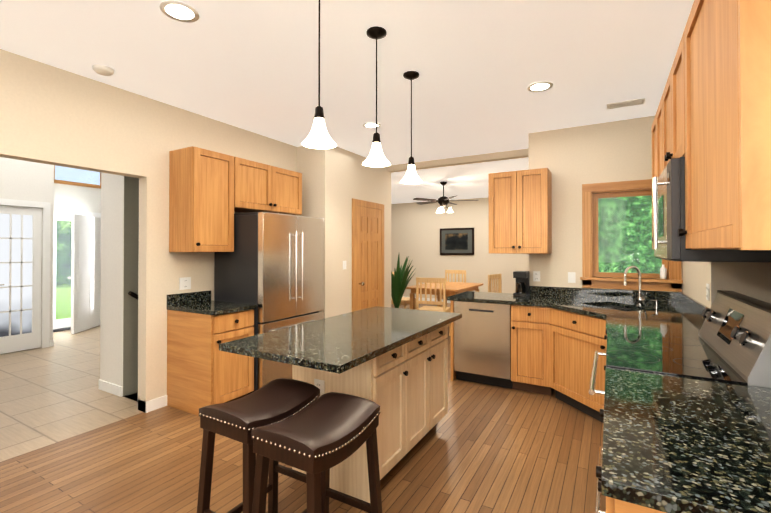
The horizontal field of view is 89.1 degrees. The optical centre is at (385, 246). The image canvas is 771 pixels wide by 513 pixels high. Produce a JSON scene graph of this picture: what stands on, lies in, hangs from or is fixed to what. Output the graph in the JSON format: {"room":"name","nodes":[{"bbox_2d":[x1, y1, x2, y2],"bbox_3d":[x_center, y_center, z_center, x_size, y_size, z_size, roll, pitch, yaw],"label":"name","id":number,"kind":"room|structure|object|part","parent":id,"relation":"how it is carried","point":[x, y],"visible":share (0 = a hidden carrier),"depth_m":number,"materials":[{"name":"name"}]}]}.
{"room":"kitchen","nodes":[
{"label":"kitchen","id":0,"kind":"room"},
{"bbox_2d":[0,157,138,400],"bbox_3d":[-2.266,1.371,3.360,0.004,6.150,7.470,0,-1,30],"label":"wall","id":1,"kind":"structure","parent":0,"point":[114,200],"depth_m":3.25,"materials":[{"name":"paint"}]},
{"bbox_2d":[0,198,50,353],"bbox_3d":[-5.264,0.404,5.194,0.098,2.115,1.290,0,-1,30],"label":"door frame","id":2,"kind":"structure","parent":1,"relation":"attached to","point":[24,246],"depth_m":5.52,"materials":[{"name":"white wood"}]},
{"bbox_2d":[53,210,100,333],"bbox_3d":[-5.378,0.418,6.965,0.658,2.115,0.890,0,-1,30],"label":"door","id":3,"kind":"structure","parent":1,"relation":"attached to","point":[85,276],"depth_m":6.88,"materials":[{"name":"painted wood"},{"name":"glass"}]},
{"bbox_2d":[54,165,100,188],"bbox_3d":[-5.582,-1.298,7.096,0.090,0.390,0.820,0,-1,30],"label":"window","id":4,"kind":"structure","parent":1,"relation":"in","point":[75,183],"depth_m":7.07,"materials":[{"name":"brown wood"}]},
{"bbox_2d":[99,379,122,396],"bbox_3d":[-2.724,1.403,3.886,0.400,0.095,0.012,0,-1,30],"label":"baseboard","id":5,"kind":"structure","parent":1,"relation":"attached to","point":[109,387],"depth_m":3.88,"materials":[{"name":"white wood"}]},
{"bbox_2d":[128,291,137,299],"bbox_3d":[-1.720,1.515,5.138,0.096,2.150,3.140,0,-1,30],"label":"stair handrail","id":6,"kind":"object","parent":1,"relation":"attached to","point":[133,294],"visible":0.1,"depth_m":3.80,"materials":[{"name":"brown metal"}]},
{"bbox_2d":[0,326,142,461],"bbox_3d":[-4.369,1.505,4.437,4.915,0.100,7.690,0,-1,30],"label":"floor","id":7,"kind":"structure","parent":0,"point":[52,395],"depth_m":3.79,"materials":[{"name":"beige tile"}]},
{"bbox_2d":[0,49,295,412],"bbox_3d":[-2.635,-0.135,2.604,0.120,3.150,6.010,0,-1,30],"label":"wall","id":8,"kind":"structure","parent":0,"point":[54,115],"depth_m":3.43,"materials":[{"name":"paint"}]},
{"bbox_2d":[179,277,190,289],"bbox_3d":[-1.909,0.349,3.735,0.010,0.115,0.115,0,-1,30],"label":"outlet","id":9,"kind":"object","parent":8,"relation":"attached to","point":[184,283],"visible":1,"depth_m":3.73,"materials":[{"name":"white plastic"}]},
{"bbox_2d":[169,146,240,251],"bbox_3d":[-1.711,-0.416,3.728,0.361,0.930,0.494,0,-1,30],"label":"upper cabinet","id":10,"kind":"object","parent":8,"relation":"attached to","point":[211,193],"depth_m":3.56,"materials":[{"name":"brown wood"}]},
{"bbox_2d":[241,158,301,214],"bbox_3d":[-1.380,-0.629,4.306,0.361,0.495,0.960,0,-1,30],"label":"upper cabinet","id":11,"kind":"object","parent":8,"relation":"attached to","point":[264,188],"depth_m":4.20,"materials":[{"name":"brown wood"}]},
{"bbox_2d":[0,303,605,512],"bbox_3d":[-0.392,1.508,4.838,7.020,0.100,12.140,0,-1,30],"label":"floor","id":12,"kind":"structure","parent":0,"point":[481,448],"depth_m":2.55,"materials":[{"name":"brown wood"}]},
{"bbox_2d":[167,290,255,415],"bbox_3d":[-1.600,0.943,3.604,0.668,1.010,0.450,0,-1,30],"label":"base cabinet","id":13,"kind":"object","parent":12,"relation":"on","point":[202,370],"visible":0.9,"depth_m":3.44,"materials":[{"name":"brown wood"}]},
{"bbox_2d":[197,378,319,512],"bbox_3d":[-0.555,1.051,1.778,0.356,0.764,0.466,0,-1,30],"label":"stool","id":14,"kind":"object","parent":12,"relation":"on","point":[269,403],"visible":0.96,"depth_m":1.67,"materials":[{"name":"black leather"}]},
{"bbox_2d":[214,212,323,393],"bbox_3d":[-1.192,0.563,4.181,0.751,1.780,0.900,0,-1,30],"label":"fridge","id":15,"kind":"object","parent":12,"relation":"on","point":[271,267],"visible":0.71,"depth_m":3.84,"materials":[{"name":"grey metal"}]},
{"bbox_2d":[251,392,381,512],"bbox_3d":[-0.262,1.049,1.576,0.356,0.764,0.466,0,-1,30],"label":"stool","id":16,"kind":"object","parent":12,"relation":"on","point":[319,438],"visible":1,"depth_m":1.48,"materials":[{"name":"black leather"}]},
{"bbox_2d":[292,322,451,502],"bbox_3d":[-0.031,1.004,2.805,0.631,0.875,1.138,0,-1,30],"label":"kitchen island","id":17,"kind":"object","parent":12,"relation":"on","point":[392,363],"depth_m":2.42,"materials":[{"name":"brown wood"}]},
{"bbox_2d":[314,379,324,395],"bbox_3d":[-0.399,0.858,2.355,0.075,0.115,0.010,0,-1,30],"label":"outlet","id":18,"kind":"object","parent":17,"relation":"attached to","point":[319,384],"visible":0.46,"depth_m":2.35,"materials":[{"name":"white plastic"}]},
{"bbox_2d":[219,306,461,373],"bbox_3d":[-0.145,0.547,2.631,0.810,0.035,1.640,0,-1,30],"label":"island countertop","id":19,"kind":"structure","parent":17,"relation":"on","point":[337,344],"depth_m":2.25,"materials":[{"name":"black stone"}]},
{"bbox_2d":[391,272,415,309],"bbox_3d":[0.298,0.992,7.674,0.458,0.980,0.475,0,-1,30],"label":"chair","id":20,"kind":"object","parent":12,"relation":"on","point":[405,301],"visible":0.12,"depth_m":7.50,"materials":[{"name":"brown wood"}]},
{"bbox_2d":[391,255,415,307],"bbox_3d":[0.214,0.785,6.772,0.796,1.379,0.730,0,-1,30],"label":"palm plant","id":21,"kind":"object","parent":12,"relation":"on","point":[399,281],"visible":0.54,"depth_m":6.65,"materials":[{"name":"green plant"}]},
{"bbox_2d":[416,277,450,335],"bbox_3d":[0.793,0.981,6.389,0.475,0.980,0.458,0,-1,22],"label":"chair","id":22,"kind":"object","parent":12,"relation":"on","point":[421,280],"visible":0.65,"depth_m":6.21,"materials":[{"name":"brown wood"}]},
{"bbox_2d":[406,282,482,308],"bbox_3d":[1.151,1.102,7.415,1.000,0.755,1.500,0,-1,30],"label":"dining table","id":23,"kind":"object","parent":12,"relation":"on","point":[453,288],"visible":0.44,"depth_m":7.03,"materials":[{"name":"brown wood"}]},
{"bbox_2d":[442,270,465,306],"bbox_3d":[1.431,0.998,8.407,0.475,0.980,0.458,0,-1,30],"label":"chair","id":24,"kind":"object","parent":12,"relation":"on","point":[455,272],"visible":0.33,"depth_m":8.58,"materials":[{"name":"brown wood"}]},
{"bbox_2d":[454,301,512,388],"bbox_3d":[1.155,1.020,4.363,0.596,0.868,0.636,0,-1,30],"label":"dishwasher","id":25,"kind":"object","parent":12,"relation":"on","point":[482,343],"visible":0.75,"depth_m":4.08,"materials":[{"name":"grey metal"}]},
{"bbox_2d":[488,274,501,292],"bbox_3d":[1.831,0.988,7.258,0.458,0.980,0.475,0,-1,42],"label":"chair","id":26,"kind":"object","parent":12,"relation":"on","point":[496,283],"visible":0.27,"depth_m":7.12,"materials":[{"name":"brown wood"}]},
{"bbox_2d":[507,296,562,391],"bbox_3d":[1.591,1.015,4.098,0.416,0.875,0.714,0,-1,30],"label":"base cabinet","id":27,"kind":"object","parent":12,"relation":"on","point":[521,309],"depth_m":3.88,"materials":[{"name":"brown wood"}]},
{"bbox_2d":[531,306,618,420],"bbox_3d":[1.654,1.009,3.407,0.598,0.875,0.594,0,-1,30],"label":"base cabinet","id":28,"kind":"object","parent":12,"relation":"on","point":[558,337],"depth_m":3.54,"materials":[{"name":"brown wood"}]},
{"bbox_2d":[447,294,686,309],"bbox_3d":[1.768,0.576,4.011,2.137,0.001,0.697,0,-1,30],"label":"countertop","id":29,"kind":"structure","parent":28,"relation":"on","point":[501,298],"depth_m":4.03,"materials":[{"name":"black stone"}]},
{"bbox_2d":[513,271,528,296],"bbox_3d":[1.522,0.409,4.385,0.140,0.269,0.200,0,-1,30],"label":"coffee maker","id":30,"kind":"object","parent":29,"relation":"on","point":[522,283],"visible":1,"depth_m":4.32,"materials":[{"name":"black plastic"}]},
{"bbox_2d":[539,302,626,317],"bbox_3d":[1.748,0.554,3.445,0.628,0.035,0.658,0,-1,30],"label":"countertop","id":31,"kind":"structure","parent":28,"relation":"on","point":[592,310],"depth_m":3.48,"materials":[{"name":"black stone"}]},
{"bbox_2d":[623,266,646,304],"bbox_3d":[2.292,0.355,3.597,0.191,0.364,0.167,0,-1,30],"label":"faucet","id":32,"kind":"object","parent":31,"relation":"on","point":[640,299],"visible":1,"depth_m":3.60,"materials":[{"name":"silver metal"}]},
{"bbox_2d":[598,305,641,310],"bbox_3d":[2.107,0.668,3.553,0.372,0.190,0.532,0,0,-15],"label":"sink bowl","id":33,"kind":"object","parent":28,"relation":"in","point":[617,308],"visible":0.02,"depth_m":3.75,"materials":[{"name":"silver metal"}]},
{"bbox_2d":[619,306,702,321],"bbox_3d":[2.147,0.569,3.158,0.632,0.001,1.801,0,-1,30],"label":"countertop","id":34,"kind":"structure","parent":28,"relation":"on","point":[667,315],"depth_m":3.04,"materials":[{"name":"black stone"}]},
{"bbox_2d":[651,300,659,307],"bbox_3d":[2.379,0.501,3.452,0.063,0.070,0.063,0,-1,30],"label":"soap pump","id":35,"kind":"object","parent":34,"relation":"on","point":[656,304],"visible":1,"depth_m":3.45,"materials":[{"name":"silver metal"}]},
{"bbox_2d":[599,318,703,422],"bbox_3d":[1.860,1.003,2.677,0.654,0.875,0.678,0,-1,30],"label":"base cabinet","id":36,"kind":"object","parent":12,"relation":"on","point":[640,324],"depth_m":2.75,"materials":[{"name":"brown wood"}]},
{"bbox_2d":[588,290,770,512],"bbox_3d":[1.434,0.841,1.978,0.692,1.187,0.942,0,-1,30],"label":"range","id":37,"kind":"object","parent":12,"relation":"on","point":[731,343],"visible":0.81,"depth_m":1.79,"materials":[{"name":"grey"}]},
{"bbox_2d":[596,367,770,512],"bbox_3d":[0.981,0.922,1.132,0.643,1.010,0.963,0,-1,30],"label":"base cabinet","id":38,"kind":"object","parent":12,"relation":"on","point":[674,444],"visible":1,"depth_m":1.02,"materials":[{"name":"black stone"}]},
{"bbox_2d":[296,146,315,217],"bbox_3d":[-0.976,-0.115,5.048,0.330,3.150,0.120,0,-1,30],"label":"wall","id":39,"kind":"structure","parent":0,"point":[305,156],"depth_m":4.99,"materials":[{"name":"paint"}]},
{"bbox_2d":[0,0,693,203],"bbox_3d":[-1.406,-1.542,5.386,9.300,0.490,12.240,0,-1,30],"label":"ceiling","id":40,"kind":"structure","parent":0,"point":[479,66],"depth_m":2.80,"materials":[{"name":"paint"}]},
{"bbox_2d":[92,64,113,75],"bbox_3d":[-2.084,-1.300,2.892,0.136,0.034,0.136,0,-1,30],"label":"smoke detector","id":41,"kind":"object","parent":40,"relation":"attached to","point":[103,70],"visible":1,"depth_m":2.86,"materials":[{"name":"white plastic"}]},
{"bbox_2d":[159,0,198,22],"bbox_3d":[-1.155,-1.320,2.199,0.200,0.004,0.200,0,-1,30],"label":"recessed light","id":42,"kind":"object","parent":40,"relation":"in","point":[181,11],"visible":1,"depth_m":2.19,"materials":[{"name":"white"}]},
{"bbox_2d":[301,0,336,148],"bbox_3d":[-0.335,-0.921,1.979,0.176,0.810,0.176,0,-1,30],"label":"pendant light","id":43,"kind":"object","parent":40,"relation":"hanging from","point":[318,137],"visible":1,"depth_m":1.97,"materials":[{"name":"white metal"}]},
{"bbox_2d":[363,122,380,128],"bbox_3d":[-0.147,-1.303,4.203,0.200,0.004,0.200,0,-1,30],"label":"recessed light","id":44,"kind":"object","parent":40,"relation":"in","point":[371,125],"visible":0.9,"depth_m":4.20,"materials":[{"name":"white"}]},
{"bbox_2d":[362,26,390,166],"bbox_3d":[-0.055,-0.914,2.407,0.176,0.815,0.176,0,-1,30],"label":"pendant light","id":45,"kind":"object","parent":40,"relation":"hanging from","point":[376,157],"visible":1,"depth_m":2.38,"materials":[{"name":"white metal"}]},
{"bbox_2d":[400,71,422,183],"bbox_3d":[0.197,-0.905,2.988,0.176,0.824,0.176,0,-1,30],"label":"pendant light","id":46,"kind":"object","parent":40,"relation":"hanging from","point":[411,176],"visible":1,"depth_m":2.96,"materials":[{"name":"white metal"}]},
{"bbox_2d":[413,181,477,212],"bbox_3d":[1.164,-0.978,7.767,1.298,0.600,1.266,0,-1,30],"label":"ceiling fan","id":47,"kind":"object","parent":40,"relation":"hanging from","point":[443,201],"visible":1,"depth_m":7.65,"materials":[{"name":"brown metal"}]},
{"bbox_2d":[527,81,552,91],"bbox_3d":[1.267,-1.311,3.209,0.200,0.004,0.200,0,-1,30],"label":"recessed light","id":48,"kind":"object","parent":40,"relation":"in","point":[540,86],"visible":1,"depth_m":3.20,"materials":[{"name":"white"}]},
{"bbox_2d":[606,98,645,109],"bbox_3d":[2.195,-1.306,3.582,0.300,0.010,0.150,0,-1,30],"label":"ceiling vent","id":49,"kind":"object","parent":40,"relation":"in","point":[640,101],"visible":0.98,"depth_m":3.56,"materials":[{"name":"white metal"}]},
{"bbox_2d":[316,146,387,318],"bbox_3d":[-0.410,-0.111,5.565,0.120,3.150,1.580,0,-1,30],"label":"wall","id":50,"kind":"structure","parent":0,"point":[341,176],"depth_m":5.15,"materials":[{"name":"paint"}]},
{"bbox_2d":[352,198,383,311],"bbox_3d":[-0.203,0.403,5.696,0.103,2.125,0.860,0,-1,30],"label":"oak door","id":51,"kind":"structure","parent":50,"relation":"in","point":[367,254],"depth_m":5.67,"materials":[{"name":"brown wood"}]},
{"bbox_2d":[388,149,527,306],"bbox_3d":[-0.293,0.092,6.476,5.334,2.760,0.120,0,-1,30],"label":"wall","id":52,"kind":"structure","parent":0,"point":[522,153],"depth_m":5.85,"materials":[{"name":"paint"}]},
{"bbox_2d":[392,198,527,297],"bbox_3d":[1.979,0.124,10.418,5.600,2.760,0.120,0,-1,30],"label":"wall","id":53,"kind":"structure","parent":0,"point":[414,228],"depth_m":10.56,"materials":[{"name":"paint"}]},
{"bbox_2d":[391,296,449,302],"bbox_3d":[1.998,1.456,10.320,5.480,0.095,0.012,0,-1,30],"label":"baseboard","id":54,"kind":"structure","parent":53,"relation":"attached to","point":[423,299],"depth_m":10.76,"materials":[{"name":"white wood"}]},
{"bbox_2d":[440,228,473,254],"bbox_3d":[1.885,-0.141,10.378,0.940,0.710,0.043,0,-1,30],"label":"framed painting","id":55,"kind":"object","parent":53,"relation":"attached to","point":[456,241],"visible":0.95,"depth_m":10.35,"materials":[{"name":"grey"}]},
{"bbox_2d":[528,116,671,310],"bbox_3d":[2.286,0.073,4.210,1.395,2.760,0.150,0,-1,30],"label":"wall","id":56,"kind":"structure","parent":0,"point":[615,151],"depth_m":4.25,"materials":[{"name":"paint"}]},
{"bbox_2d":[488,168,551,253],"bbox_3d":[1.496,-0.376,4.367,0.620,0.900,0.363,0,-1,30],"label":"upper cabinet","id":57,"kind":"object","parent":56,"relation":"attached to","point":[520,210],"visible":1,"depth_m":4.22,"materials":[{"name":"brown wood"}]},
{"bbox_2d":[533,271,539,281],"bbox_3d":[1.715,0.335,4.442,0.075,0.115,0.010,0,-1,30],"label":"outlet","id":58,"kind":"object","parent":56,"relation":"attached to","point":[536,275],"visible":1,"depth_m":4.44,"materials":[{"name":"white plastic"}]},
{"bbox_2d":[568,272,575,282],"bbox_3d":[2.027,0.333,4.262,0.075,0.115,0.012,0,-1,30],"label":"outlet","id":59,"kind":"object","parent":56,"relation":"attached to","point":[571,277],"visible":1,"depth_m":4.26,"materials":[{"name":"white plastic"}]},
{"bbox_2d":[529,286,682,301],"bbox_3d":[2.252,0.492,4.125,1.409,0.100,0.020,0,-1,30],"label":"backsplash","id":60,"kind":"structure","parent":56,"relation":"attached to","point":[552,292],"depth_m":4.10,"materials":[{"name":"black stone"}]},
{"bbox_2d":[580,179,682,291],"bbox_3d":[2.511,-0.118,4.054,0.880,1.110,0.200,0,-1,30],"label":"window","id":61,"kind":"structure","parent":56,"relation":"in","point":[673,282],"depth_m":4.10,"materials":[{"name":"brown wood"}]},
{"bbox_3d":[2.534,-0.126,4.075,0.660,0.895,0.040,0,-1,30],"label":"window sash","id":62,"kind":"part","parent":61,"relation":"part of","materials":[{"name":"brown wood"}]},
{"bbox_2d":[660,265,666,278],"bbox_3d":[2.752,0.247,3.878,0.056,0.144,0.055,0,-1,30],"label":"soap bottle","id":63,"kind":"object","parent":61,"relation":"on","point":[663,272],"visible":0.94,"depth_m":3.86,"materials":[{"name":"white plastic"}]},
{"bbox_2d":[681,261,770,307],"bbox_3d":[1.284,0.045,0.883,0.170,2.760,6.920,0,-1,30],"label":"wall","id":64,"kind":"structure","parent":0,"point":[752,279],"depth_m":2.37,"materials":[{"name":"paint"}]},
{"bbox_2d":[651,106,678,248],"bbox_3d":[1.915,-0.436,2.466,0.336,0.910,0.752,0,-1,30],"label":"upper cabinet","id":65,"kind":"object","parent":64,"relation":"attached to","point":[655,126],"depth_m":2.68,"materials":[{"name":"brown wood"}]},
{"bbox_2d":[659,59,678,175],"bbox_3d":[1.570,-0.639,1.866,0.336,0.515,0.760,0,-1,30],"label":"upper cabinet","id":66,"kind":"object","parent":64,"relation":"attached to","point":[668,122],"depth_m":2.10,"materials":[{"name":"brown wood"}]},
{"bbox_2d":[652,157,770,261],"bbox_3d":[1.528,-0.154,1.886,0.432,0.434,0.756,0,-1,30],"label":"microwave","id":67,"kind":"object","parent":66,"relation":"attached to","point":[668,205],"visible":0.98,"depth_m":1.64,"materials":[{"name":"black metal"}]},
{"bbox_2d":[679,294,706,321],"bbox_3d":[2.408,0.483,2.998,0.020,0.100,1.781,0,-1,30],"label":"backsplash","id":68,"kind":"structure","parent":64,"relation":"attached to","point":[696,308],"depth_m":3.21,"materials":[{"name":"black stone"}]},
{"bbox_2d":[706,283,709,300],"bbox_3d":[2.296,0.321,2.791,0.010,0.115,0.075,0,-1,30],"label":"outlet","id":69,"kind":"object","parent":64,"relation":"attached to","point":[708,292],"visible":0.98,"depth_m":2.76,"materials":[{"name":"white plastic"}]},
{"bbox_2d":[675,0,770,249],"bbox_3d":[1.198,-0.447,1.215,0.336,0.910,0.860,0,-1,30],"label":"upper cabinet","id":70,"kind":"object","parent":64,"relation":"attached to","point":[711,124],"depth_m":1.08,"materials":[{"name":"brown wood"}]},
{"label":"outside","id":71,"kind":"structure","parent":0,"visible":0},
{"bbox_2d":[55,165,99,318],"bbox_3d":[-11.841,-1.738,11.364,0.050,9.500,16.000,0,-1,30],"label":"yard","id":72,"kind":"structure","parent":71,"point":[66,175],"depth_m":13.17,"materials":[{"name":"green plant"}]},
{"bbox_2d":[598,196,661,273],"bbox_3d":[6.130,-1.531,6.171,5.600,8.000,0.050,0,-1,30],"label":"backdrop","id":73,"kind":"structure","parent":71,"point":[639,232],"depth_m":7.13,"materials":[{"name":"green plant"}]}
]}

